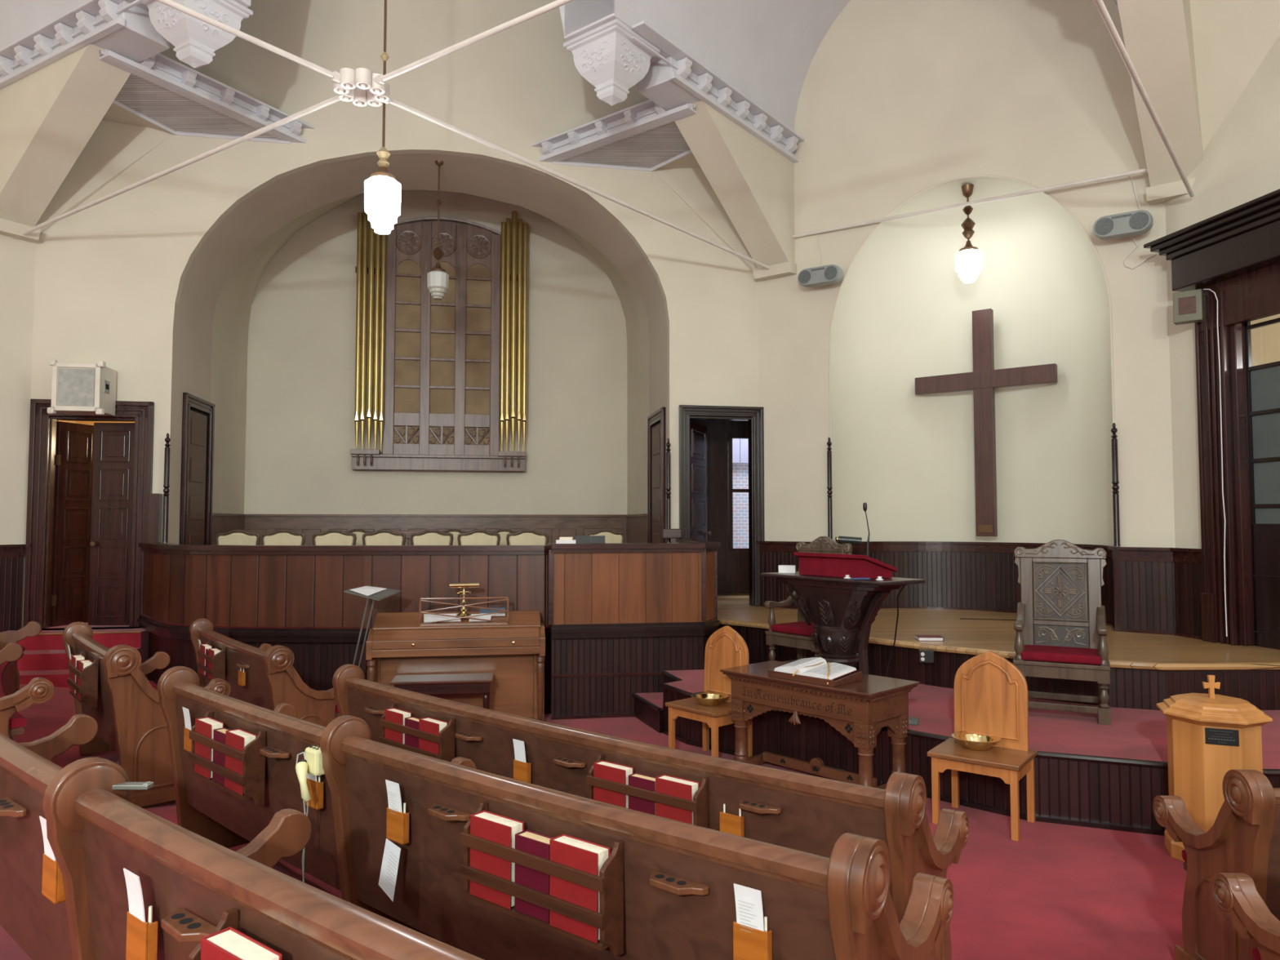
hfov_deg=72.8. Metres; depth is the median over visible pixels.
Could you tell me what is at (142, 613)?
floor
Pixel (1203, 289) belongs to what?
cable
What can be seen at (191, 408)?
trim
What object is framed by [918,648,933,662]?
power outlet
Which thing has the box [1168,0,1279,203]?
wall
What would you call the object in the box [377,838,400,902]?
loose sheet
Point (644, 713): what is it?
wall
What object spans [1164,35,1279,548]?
wall
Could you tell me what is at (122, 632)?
step
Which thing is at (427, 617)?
sheet music
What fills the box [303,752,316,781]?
card
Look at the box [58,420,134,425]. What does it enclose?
wall
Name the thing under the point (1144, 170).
rod
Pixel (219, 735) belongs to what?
hymnal
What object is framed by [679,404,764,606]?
trim
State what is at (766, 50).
ceiling
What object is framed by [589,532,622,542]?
cushion
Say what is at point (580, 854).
hymnal
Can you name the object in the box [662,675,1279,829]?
wall
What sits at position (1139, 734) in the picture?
floor
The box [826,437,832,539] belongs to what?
finial post
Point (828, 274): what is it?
speaker
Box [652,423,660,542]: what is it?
door
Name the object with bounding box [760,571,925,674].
pulpit
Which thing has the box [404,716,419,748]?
hymnal
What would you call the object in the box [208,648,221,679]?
hymnal
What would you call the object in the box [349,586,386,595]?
sheet
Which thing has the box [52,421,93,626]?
door
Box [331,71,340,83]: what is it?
socket
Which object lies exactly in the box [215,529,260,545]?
chair
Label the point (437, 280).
pendant lamp
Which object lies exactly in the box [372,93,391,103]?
socket
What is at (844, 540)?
desk lamp
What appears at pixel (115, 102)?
trim
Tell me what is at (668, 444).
finial post
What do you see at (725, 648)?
chair
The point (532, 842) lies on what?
hymnal
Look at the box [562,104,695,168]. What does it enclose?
ceiling
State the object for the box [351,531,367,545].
cushion
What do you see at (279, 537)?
chair
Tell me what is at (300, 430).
wall
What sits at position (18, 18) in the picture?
ceiling
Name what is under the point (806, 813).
pew
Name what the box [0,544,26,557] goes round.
trim
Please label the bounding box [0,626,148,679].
step
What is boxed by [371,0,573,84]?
rod
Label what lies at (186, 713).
card
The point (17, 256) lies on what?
wall
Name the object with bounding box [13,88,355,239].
rod
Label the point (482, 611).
book
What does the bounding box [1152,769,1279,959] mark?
pew
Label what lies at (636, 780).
hymnal
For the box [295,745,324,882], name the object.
telephone
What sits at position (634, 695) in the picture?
trim
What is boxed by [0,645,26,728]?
seat cushion
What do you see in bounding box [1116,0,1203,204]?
strut
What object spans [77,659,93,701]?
hymnal
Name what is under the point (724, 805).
pencil
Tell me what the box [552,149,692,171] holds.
trim
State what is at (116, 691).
pew
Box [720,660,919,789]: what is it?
table
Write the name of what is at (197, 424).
door
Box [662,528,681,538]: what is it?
box
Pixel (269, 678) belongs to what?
pew
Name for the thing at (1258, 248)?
trim
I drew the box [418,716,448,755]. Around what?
hymnal
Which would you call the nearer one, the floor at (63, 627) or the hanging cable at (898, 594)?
the hanging cable at (898, 594)
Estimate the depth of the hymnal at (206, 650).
7.00 m
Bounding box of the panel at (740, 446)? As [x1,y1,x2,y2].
[732,438,748,462]
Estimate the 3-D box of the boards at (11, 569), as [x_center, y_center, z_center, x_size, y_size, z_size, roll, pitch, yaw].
[-7.970,1.403,8.070,0.030,1.235,3.970,-2,-3,30]
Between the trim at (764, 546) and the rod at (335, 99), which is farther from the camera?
the trim at (764, 546)
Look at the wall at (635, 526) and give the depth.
13.89 m
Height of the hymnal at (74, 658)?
0.235 m
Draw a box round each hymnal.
[70,654,84,693]
[75,659,82,695]
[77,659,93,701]
[194,716,223,779]
[199,644,212,675]
[200,926,282,959]
[204,648,208,677]
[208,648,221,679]
[212,727,229,785]
[224,728,257,795]
[384,707,411,743]
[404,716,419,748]
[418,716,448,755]
[469,810,524,909]
[514,829,553,923]
[549,833,610,943]
[593,760,633,808]
[628,773,655,815]
[655,774,699,824]
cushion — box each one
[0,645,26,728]
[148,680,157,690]
[335,704,339,712]
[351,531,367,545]
[447,531,461,545]
[497,531,511,545]
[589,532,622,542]
[770,621,814,636]
[1020,644,1102,665]
[1182,849,1186,862]
[1252,948,1261,959]
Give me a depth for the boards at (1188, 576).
8.37 m
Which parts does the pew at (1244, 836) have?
seat, arch moulding, backrest, rail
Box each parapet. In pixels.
[137,542,551,714]
[546,537,720,719]
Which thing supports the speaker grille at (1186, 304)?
attached to the monitor speaker at (1188, 305)
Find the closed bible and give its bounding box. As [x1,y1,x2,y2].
[915,635,943,641]
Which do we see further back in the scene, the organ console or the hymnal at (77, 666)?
the organ console
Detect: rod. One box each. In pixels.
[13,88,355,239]
[155,0,340,83]
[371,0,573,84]
[372,93,769,269]
[792,168,1147,238]
[1093,0,1194,197]
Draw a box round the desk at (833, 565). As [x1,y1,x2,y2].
[793,551,897,578]
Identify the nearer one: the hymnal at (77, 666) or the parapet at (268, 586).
the hymnal at (77, 666)
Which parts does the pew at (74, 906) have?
panel, backrest, panel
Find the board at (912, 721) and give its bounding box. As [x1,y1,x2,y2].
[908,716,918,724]
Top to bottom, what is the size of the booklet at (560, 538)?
0.028 m
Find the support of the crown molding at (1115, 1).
attached to the wall at (1232, 38)
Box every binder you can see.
[575,535,590,543]
[590,535,605,543]
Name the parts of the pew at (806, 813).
panel, rail, backrest, panel, arch moulding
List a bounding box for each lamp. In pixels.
[364,0,401,234]
[426,160,448,300]
[448,582,479,617]
[835,535,862,554]
[955,183,982,283]
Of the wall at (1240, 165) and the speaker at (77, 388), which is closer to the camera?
the wall at (1240, 165)
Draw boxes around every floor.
[0,684,1186,959]
[17,622,128,630]
[142,613,547,628]
[665,663,1279,768]
[717,593,1279,662]
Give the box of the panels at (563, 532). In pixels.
[247,528,624,545]
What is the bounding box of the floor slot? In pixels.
[960,617,1016,620]
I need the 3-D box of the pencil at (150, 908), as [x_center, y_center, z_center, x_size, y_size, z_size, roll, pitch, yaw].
[-1.051,0.978,1.860,0.007,0.125,0.007,-1,-3,16]
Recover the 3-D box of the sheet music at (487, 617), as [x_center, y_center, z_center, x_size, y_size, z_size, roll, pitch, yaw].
[-1.531,1.321,8.331,0.200,0.056,0.146,0,-3,-3]
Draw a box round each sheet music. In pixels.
[423,613,460,622]
[468,613,491,621]
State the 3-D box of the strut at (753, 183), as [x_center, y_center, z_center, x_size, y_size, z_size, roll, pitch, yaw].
[1.182,-3.442,10.642,0.520,1.508,2.153,-2,-3,38]
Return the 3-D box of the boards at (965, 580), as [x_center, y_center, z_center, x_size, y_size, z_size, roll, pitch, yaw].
[4.015,1.243,10.315,3.156,0.725,1.222,-2,-3,38]
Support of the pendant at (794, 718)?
attached to the table at (859, 710)
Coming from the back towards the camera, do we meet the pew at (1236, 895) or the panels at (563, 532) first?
the panels at (563, 532)
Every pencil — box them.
[148,906,152,924]
[403,803,405,813]
[723,804,725,813]
[764,916,767,931]
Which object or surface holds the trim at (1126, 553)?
attached to the wall at (899, 100)
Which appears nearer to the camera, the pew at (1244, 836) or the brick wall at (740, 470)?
the pew at (1244, 836)
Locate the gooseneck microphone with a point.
(864, 504)
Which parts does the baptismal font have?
lid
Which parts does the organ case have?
pierced panel, board, cross rail, cross rail, pierced panel, cross rail, cross rail, cross rail, cross rail, cross rail, arched cornice, pierced panel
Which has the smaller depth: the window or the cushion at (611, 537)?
the cushion at (611, 537)
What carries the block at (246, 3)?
attached to the ceiling
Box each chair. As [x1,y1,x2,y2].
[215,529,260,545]
[260,529,305,545]
[311,529,356,545]
[344,528,373,545]
[362,529,405,545]
[392,530,423,538]
[409,529,453,545]
[441,528,469,545]
[457,529,500,545]
[488,528,517,545]
[506,529,548,545]
[586,528,625,542]
[665,625,752,757]
[764,536,852,662]
[927,651,1037,841]
[1013,539,1111,725]
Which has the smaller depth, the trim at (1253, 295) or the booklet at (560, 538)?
the trim at (1253, 295)
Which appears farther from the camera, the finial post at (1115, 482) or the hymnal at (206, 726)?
the finial post at (1115, 482)
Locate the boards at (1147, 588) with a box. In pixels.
[1120,560,1175,631]
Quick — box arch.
[167,153,667,544]
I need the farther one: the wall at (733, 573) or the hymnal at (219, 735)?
the wall at (733, 573)
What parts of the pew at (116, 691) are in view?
rail, backrest, panel, arch moulding, panel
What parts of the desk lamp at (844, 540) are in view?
lamp shade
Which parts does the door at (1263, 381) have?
frosted pane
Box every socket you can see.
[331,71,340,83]
[371,74,386,84]
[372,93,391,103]
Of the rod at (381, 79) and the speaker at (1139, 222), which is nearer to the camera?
the rod at (381, 79)
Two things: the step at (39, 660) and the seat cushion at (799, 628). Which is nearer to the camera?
the seat cushion at (799, 628)
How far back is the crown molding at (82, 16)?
8.65 m
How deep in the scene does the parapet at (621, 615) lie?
8.62 m
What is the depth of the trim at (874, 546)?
11.00 m
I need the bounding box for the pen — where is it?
[851,577,870,579]
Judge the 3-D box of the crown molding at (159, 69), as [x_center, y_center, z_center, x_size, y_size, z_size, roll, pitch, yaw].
[-4.692,-4.274,9.694,0.250,0.217,2.450,-2,-3,30]
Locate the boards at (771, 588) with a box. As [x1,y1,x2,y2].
[760,551,799,606]
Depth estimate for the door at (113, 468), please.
10.18 m
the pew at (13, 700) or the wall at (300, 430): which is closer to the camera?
the pew at (13, 700)
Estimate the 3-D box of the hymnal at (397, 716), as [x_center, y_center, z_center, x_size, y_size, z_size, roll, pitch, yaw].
[-1.298,1.356,4.653,0.175,0.235,0.056,-2,-4,43]
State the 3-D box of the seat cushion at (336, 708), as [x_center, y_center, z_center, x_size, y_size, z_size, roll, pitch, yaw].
[-2.977,1.697,6.992,0.420,0.067,2.155,2,-3,-39]
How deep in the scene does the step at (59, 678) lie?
8.82 m
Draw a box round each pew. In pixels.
[0,621,54,741]
[0,714,484,959]
[62,621,231,807]
[157,666,953,959]
[189,617,339,726]
[332,663,968,959]
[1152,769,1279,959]
[1210,872,1279,959]
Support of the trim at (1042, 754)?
attached to the wall at (1103, 793)
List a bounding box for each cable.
[885,584,905,676]
[1203,288,1227,636]
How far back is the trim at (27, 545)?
9.81 m
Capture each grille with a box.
[57,368,94,406]
[1177,295,1195,315]
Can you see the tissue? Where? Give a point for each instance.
(879, 578)
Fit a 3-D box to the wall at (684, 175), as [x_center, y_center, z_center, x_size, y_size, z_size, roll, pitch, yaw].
[0.963,-3.537,11.165,1.523,1.668,0.768,0,-3,-10]
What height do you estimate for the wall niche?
5.069 m
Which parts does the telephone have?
cord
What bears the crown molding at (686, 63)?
attached to the wall at (684, 175)
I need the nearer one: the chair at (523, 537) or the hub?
the hub
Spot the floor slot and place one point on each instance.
(960, 618)
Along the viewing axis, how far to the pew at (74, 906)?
2.04 m
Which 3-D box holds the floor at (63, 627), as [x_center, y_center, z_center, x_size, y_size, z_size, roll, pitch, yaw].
[-6.786,1.774,11.112,2.050,0.060,2.900,1,-3,-11]
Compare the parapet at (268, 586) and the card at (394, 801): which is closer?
the card at (394, 801)
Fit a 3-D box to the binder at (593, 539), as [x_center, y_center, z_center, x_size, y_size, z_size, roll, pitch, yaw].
[-0.416,0.591,8.600,0.143,0.075,0.134,0,-3,0]
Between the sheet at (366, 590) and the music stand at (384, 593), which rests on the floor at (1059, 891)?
the music stand at (384, 593)
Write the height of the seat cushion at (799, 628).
0.068 m
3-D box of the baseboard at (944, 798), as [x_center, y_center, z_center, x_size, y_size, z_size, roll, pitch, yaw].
[3.008,2.218,6.189,6.547,0.030,1.412,-1,-3,21]
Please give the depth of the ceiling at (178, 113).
9.82 m
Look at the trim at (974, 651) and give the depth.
6.93 m
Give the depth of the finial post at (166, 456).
10.01 m
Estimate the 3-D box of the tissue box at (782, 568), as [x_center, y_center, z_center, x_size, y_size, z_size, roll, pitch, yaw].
[1.239,0.751,7.308,0.140,0.064,0.060,-1,-3,16]
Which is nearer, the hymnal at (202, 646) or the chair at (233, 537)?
the hymnal at (202, 646)
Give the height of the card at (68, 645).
0.196 m
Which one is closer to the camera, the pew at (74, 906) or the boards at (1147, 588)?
the pew at (74, 906)
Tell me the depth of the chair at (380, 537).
11.00 m
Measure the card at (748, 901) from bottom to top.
0.196 m
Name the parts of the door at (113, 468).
handle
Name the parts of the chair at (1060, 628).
arm post, leg, armrest, rail, crest rail, rail, rail, panel, panel, leg, armrest, arm post, leg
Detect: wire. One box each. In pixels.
[816,234,821,265]
[1123,238,1155,269]
[1128,175,1140,208]
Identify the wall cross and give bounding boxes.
[915,308,1057,536]
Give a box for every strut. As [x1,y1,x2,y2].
[0,43,130,241]
[674,100,796,280]
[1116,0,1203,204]
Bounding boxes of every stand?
[343,585,400,667]
[767,670,862,686]
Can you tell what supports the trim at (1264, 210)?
attached to the wall at (1240, 165)
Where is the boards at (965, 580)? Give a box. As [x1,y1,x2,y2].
[851,551,1114,625]
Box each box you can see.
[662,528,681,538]
[778,564,795,573]
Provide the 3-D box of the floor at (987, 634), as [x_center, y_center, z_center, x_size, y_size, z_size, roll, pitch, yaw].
[5.025,1.644,10.583,8.950,0.050,7.503,0,-3,0]
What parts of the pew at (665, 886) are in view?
panel, panel, rail, panel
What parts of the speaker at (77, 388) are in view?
edge frame, handle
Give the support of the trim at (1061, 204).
attached to the wall at (899, 100)
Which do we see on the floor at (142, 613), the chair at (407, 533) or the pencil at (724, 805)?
the chair at (407, 533)
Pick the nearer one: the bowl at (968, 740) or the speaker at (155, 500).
the bowl at (968, 740)
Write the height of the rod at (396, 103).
0.120 m
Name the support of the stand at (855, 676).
on the table at (859, 710)
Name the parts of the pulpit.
bulb, desk moulding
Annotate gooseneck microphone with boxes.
[862,502,869,556]
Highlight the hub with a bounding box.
[333,67,389,106]
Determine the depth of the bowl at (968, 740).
5.68 m
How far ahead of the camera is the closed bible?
8.10 m
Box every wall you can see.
[0,234,35,627]
[31,0,758,612]
[35,102,173,233]
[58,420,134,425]
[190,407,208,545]
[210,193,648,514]
[211,513,647,545]
[244,190,626,514]
[634,697,662,733]
[653,152,757,271]
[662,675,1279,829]
[689,419,749,594]
[717,624,1279,710]
[732,462,748,548]
[757,0,1175,547]
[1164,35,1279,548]
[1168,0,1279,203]
[1250,313,1279,366]
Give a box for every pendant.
[141,0,253,68]
[563,18,660,106]
[788,711,800,724]
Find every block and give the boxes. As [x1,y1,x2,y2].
[126,0,251,11]
[559,0,669,63]
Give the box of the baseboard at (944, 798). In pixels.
[662,728,1165,835]
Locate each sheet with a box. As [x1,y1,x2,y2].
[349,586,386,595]
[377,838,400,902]
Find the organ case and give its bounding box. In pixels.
[350,208,528,471]
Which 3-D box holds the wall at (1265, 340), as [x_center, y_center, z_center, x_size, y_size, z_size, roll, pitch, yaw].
[7.109,-0.463,7.394,2.880,4.500,3.300,1,-3,-11]
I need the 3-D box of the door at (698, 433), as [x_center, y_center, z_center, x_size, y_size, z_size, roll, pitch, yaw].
[0.760,0.455,11.834,0.170,2.443,0.816,-1,-3,25]
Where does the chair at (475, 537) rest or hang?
on the floor at (142, 613)
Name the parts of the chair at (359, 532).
frame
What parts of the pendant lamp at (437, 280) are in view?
glass, stem knob, lamp shade, stem knob, stem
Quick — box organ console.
[365,596,545,721]
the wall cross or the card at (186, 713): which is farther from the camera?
the wall cross
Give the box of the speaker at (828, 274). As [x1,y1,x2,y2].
[797,264,843,287]
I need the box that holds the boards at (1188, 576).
[1173,562,1202,635]
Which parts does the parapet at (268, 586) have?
rail, moulding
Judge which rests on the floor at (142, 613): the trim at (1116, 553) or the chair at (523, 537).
the chair at (523, 537)
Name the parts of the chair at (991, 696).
leg, leg, seat, panel moulding, panel moulding, backrest, leg, leg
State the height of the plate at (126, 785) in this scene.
0.015 m
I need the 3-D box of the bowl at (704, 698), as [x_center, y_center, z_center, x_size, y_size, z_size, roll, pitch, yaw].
[0.563,1.780,7.036,0.306,0.072,0.306,0,-3,0]
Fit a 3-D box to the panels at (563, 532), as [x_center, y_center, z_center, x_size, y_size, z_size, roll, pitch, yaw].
[-3.176,1.175,13.977,5.924,0.780,0.020,1,-3,-11]
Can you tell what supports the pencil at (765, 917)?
in the pew at (665, 886)
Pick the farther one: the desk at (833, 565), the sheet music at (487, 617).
the sheet music at (487, 617)
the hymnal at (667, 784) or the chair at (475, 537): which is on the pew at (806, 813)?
the hymnal at (667, 784)
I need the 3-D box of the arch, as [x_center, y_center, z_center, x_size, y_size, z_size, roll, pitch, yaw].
[-2.689,-1.280,11.515,6.034,5.758,1.480,1,-3,-11]
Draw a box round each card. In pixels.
[39,815,55,861]
[67,644,71,659]
[123,867,145,922]
[182,706,191,729]
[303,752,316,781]
[385,779,402,813]
[512,738,525,762]
[733,883,764,932]
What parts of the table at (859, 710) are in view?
rail, moulding, scallop moulding, foot rail, bed moulding, rail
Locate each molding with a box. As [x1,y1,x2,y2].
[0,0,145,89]
[99,48,315,143]
[530,99,696,162]
[631,20,804,163]
[1113,0,1119,13]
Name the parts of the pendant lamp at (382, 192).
lamp shade, stem knob, stem knob, stem, stem knob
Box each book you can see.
[479,607,505,616]
[773,657,857,684]
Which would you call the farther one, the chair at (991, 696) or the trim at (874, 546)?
the trim at (874, 546)
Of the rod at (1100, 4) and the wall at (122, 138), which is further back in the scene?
the wall at (122, 138)
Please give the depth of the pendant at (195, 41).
8.18 m
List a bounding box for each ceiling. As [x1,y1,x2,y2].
[0,0,87,48]
[99,49,280,139]
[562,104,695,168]
[613,0,850,130]
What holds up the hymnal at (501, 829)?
on the pew at (665, 886)
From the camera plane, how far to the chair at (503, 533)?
12.10 m
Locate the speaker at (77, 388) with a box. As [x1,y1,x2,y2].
[47,359,116,416]
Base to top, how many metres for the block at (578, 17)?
2.516 m
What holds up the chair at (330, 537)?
on the floor at (142, 613)
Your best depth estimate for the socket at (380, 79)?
6.58 m
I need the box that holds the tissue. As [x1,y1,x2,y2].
[875,576,883,580]
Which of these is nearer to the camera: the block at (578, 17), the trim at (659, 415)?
the block at (578, 17)
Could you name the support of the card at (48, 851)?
in the pew at (74, 906)
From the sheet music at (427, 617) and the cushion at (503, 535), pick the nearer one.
the sheet music at (427, 617)
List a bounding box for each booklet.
[555,539,575,543]
[559,537,573,540]
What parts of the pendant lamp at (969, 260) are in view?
stem knob, stem knob, stem knob, lamp shade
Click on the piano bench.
(458, 683)
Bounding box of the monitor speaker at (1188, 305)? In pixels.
[1172,288,1204,324]
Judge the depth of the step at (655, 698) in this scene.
8.43 m
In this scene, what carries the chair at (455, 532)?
on the floor at (142, 613)
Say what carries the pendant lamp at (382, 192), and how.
hanging from the ceiling
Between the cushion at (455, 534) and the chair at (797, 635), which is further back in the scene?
the cushion at (455, 534)
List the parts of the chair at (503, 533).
frame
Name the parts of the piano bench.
leg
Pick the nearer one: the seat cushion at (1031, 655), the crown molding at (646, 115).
the seat cushion at (1031, 655)
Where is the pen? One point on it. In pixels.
(851, 578)
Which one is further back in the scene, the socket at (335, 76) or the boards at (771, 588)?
the boards at (771, 588)
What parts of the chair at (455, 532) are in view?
frame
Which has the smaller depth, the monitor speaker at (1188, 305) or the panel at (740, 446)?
the monitor speaker at (1188, 305)
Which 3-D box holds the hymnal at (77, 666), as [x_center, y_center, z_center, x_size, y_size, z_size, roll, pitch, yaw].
[-3.600,1.279,5.599,0.048,0.219,0.120,2,-4,-41]
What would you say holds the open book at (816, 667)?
on the stand at (855, 676)
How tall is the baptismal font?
1.040 m
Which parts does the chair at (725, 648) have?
leg, seat, leg, leg, panel moulding, panel moulding, backrest, leg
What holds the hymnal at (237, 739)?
on the pew at (665, 886)
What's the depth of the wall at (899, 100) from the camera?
10.07 m
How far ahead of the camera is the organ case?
14.00 m
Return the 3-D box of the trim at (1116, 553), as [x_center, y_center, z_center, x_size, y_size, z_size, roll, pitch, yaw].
[4.859,1.109,8.835,0.060,0.855,0.050,-2,-3,38]
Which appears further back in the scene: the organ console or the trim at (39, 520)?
the trim at (39, 520)
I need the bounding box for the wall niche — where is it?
[831,177,1116,546]
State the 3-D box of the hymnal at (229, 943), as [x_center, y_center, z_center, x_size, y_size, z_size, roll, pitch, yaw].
[-0.714,0.950,1.547,0.175,0.235,0.056,-2,-3,37]
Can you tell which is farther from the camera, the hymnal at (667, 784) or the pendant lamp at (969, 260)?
the pendant lamp at (969, 260)
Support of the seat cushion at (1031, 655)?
on the chair at (1060, 628)
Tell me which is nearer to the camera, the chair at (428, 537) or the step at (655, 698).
the step at (655, 698)
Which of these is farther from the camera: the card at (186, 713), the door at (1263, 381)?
the door at (1263, 381)
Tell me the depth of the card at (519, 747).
4.03 m
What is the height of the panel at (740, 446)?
1.700 m
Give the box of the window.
[728,432,748,557]
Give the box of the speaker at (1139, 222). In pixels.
[1092,209,1153,239]
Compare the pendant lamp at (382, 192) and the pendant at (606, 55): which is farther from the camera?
the pendant at (606, 55)
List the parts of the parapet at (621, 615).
corner post, rail, rail, moulding, corner post, corner post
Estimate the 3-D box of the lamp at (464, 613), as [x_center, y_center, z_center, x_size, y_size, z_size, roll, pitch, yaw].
[-1.694,1.151,8.348,0.280,0.323,0.148,1,-3,-15]
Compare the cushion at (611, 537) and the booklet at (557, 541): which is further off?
the cushion at (611, 537)
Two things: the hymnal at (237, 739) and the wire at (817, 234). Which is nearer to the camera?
the hymnal at (237, 739)
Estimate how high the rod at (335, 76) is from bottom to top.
0.106 m
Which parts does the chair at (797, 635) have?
leg, arm post, armrest, leg, leg, rail, crest rail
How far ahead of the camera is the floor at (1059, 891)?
4.64 m
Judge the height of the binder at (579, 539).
0.075 m
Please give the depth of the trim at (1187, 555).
8.35 m
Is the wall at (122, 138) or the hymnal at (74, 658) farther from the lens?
the wall at (122, 138)
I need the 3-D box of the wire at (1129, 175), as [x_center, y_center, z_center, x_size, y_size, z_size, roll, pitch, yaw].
[5.055,-2.952,8.878,0.105,0.376,0.012,-2,-3,38]
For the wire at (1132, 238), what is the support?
attached to the wall at (899, 100)
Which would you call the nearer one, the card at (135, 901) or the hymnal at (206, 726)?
the card at (135, 901)
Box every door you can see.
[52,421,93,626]
[88,422,134,625]
[186,409,207,545]
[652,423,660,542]
[689,421,711,540]
[1244,317,1279,649]
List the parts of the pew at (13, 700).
panel, seat, panel, panel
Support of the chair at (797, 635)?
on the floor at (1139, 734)
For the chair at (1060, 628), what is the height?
1.350 m
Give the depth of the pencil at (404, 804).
2.94 m
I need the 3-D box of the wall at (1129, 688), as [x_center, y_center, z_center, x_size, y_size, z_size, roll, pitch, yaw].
[2.916,1.938,8.319,6.354,0.790,1.302,-2,-3,32]
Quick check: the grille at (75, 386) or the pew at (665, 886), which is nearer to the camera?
the pew at (665, 886)
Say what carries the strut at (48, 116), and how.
attached to the wall at (122, 138)
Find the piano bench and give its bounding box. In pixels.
[390,672,493,709]
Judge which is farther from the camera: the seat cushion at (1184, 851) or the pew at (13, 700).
the pew at (13, 700)
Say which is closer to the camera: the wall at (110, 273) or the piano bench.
the piano bench
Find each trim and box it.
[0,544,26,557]
[22,399,154,628]
[26,544,32,556]
[112,99,290,143]
[179,392,214,545]
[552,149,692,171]
[631,693,662,711]
[647,407,666,542]
[660,670,1279,776]
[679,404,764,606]
[717,618,1279,670]
[757,541,810,608]
[828,174,1115,511]
[836,541,1115,630]
[1112,546,1121,631]
[1117,546,1174,635]
[1143,188,1279,260]
[1169,547,1202,639]
[1171,219,1279,291]
[1194,262,1279,645]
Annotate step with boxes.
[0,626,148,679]
[17,644,148,676]
[18,662,142,688]
[37,631,141,635]
[635,692,662,710]
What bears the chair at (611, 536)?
on the floor at (142, 613)
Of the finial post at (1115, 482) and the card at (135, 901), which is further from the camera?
the finial post at (1115, 482)
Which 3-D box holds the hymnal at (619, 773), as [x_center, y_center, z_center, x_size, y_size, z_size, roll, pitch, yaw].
[-0.111,1.308,3.619,0.175,0.235,0.056,-2,-3,39]
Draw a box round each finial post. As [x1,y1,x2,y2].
[161,432,170,542]
[666,438,671,542]
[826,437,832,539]
[1111,422,1120,546]
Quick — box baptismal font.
[1155,675,1272,862]
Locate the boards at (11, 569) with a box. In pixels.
[0,556,23,632]
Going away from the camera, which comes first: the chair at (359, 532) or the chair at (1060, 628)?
the chair at (1060, 628)
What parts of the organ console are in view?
leg, panel, key lid, lid, panel, panel, leg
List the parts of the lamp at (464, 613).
stem, lamp shade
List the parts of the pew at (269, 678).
panel, rail, backrest, panel, arch moulding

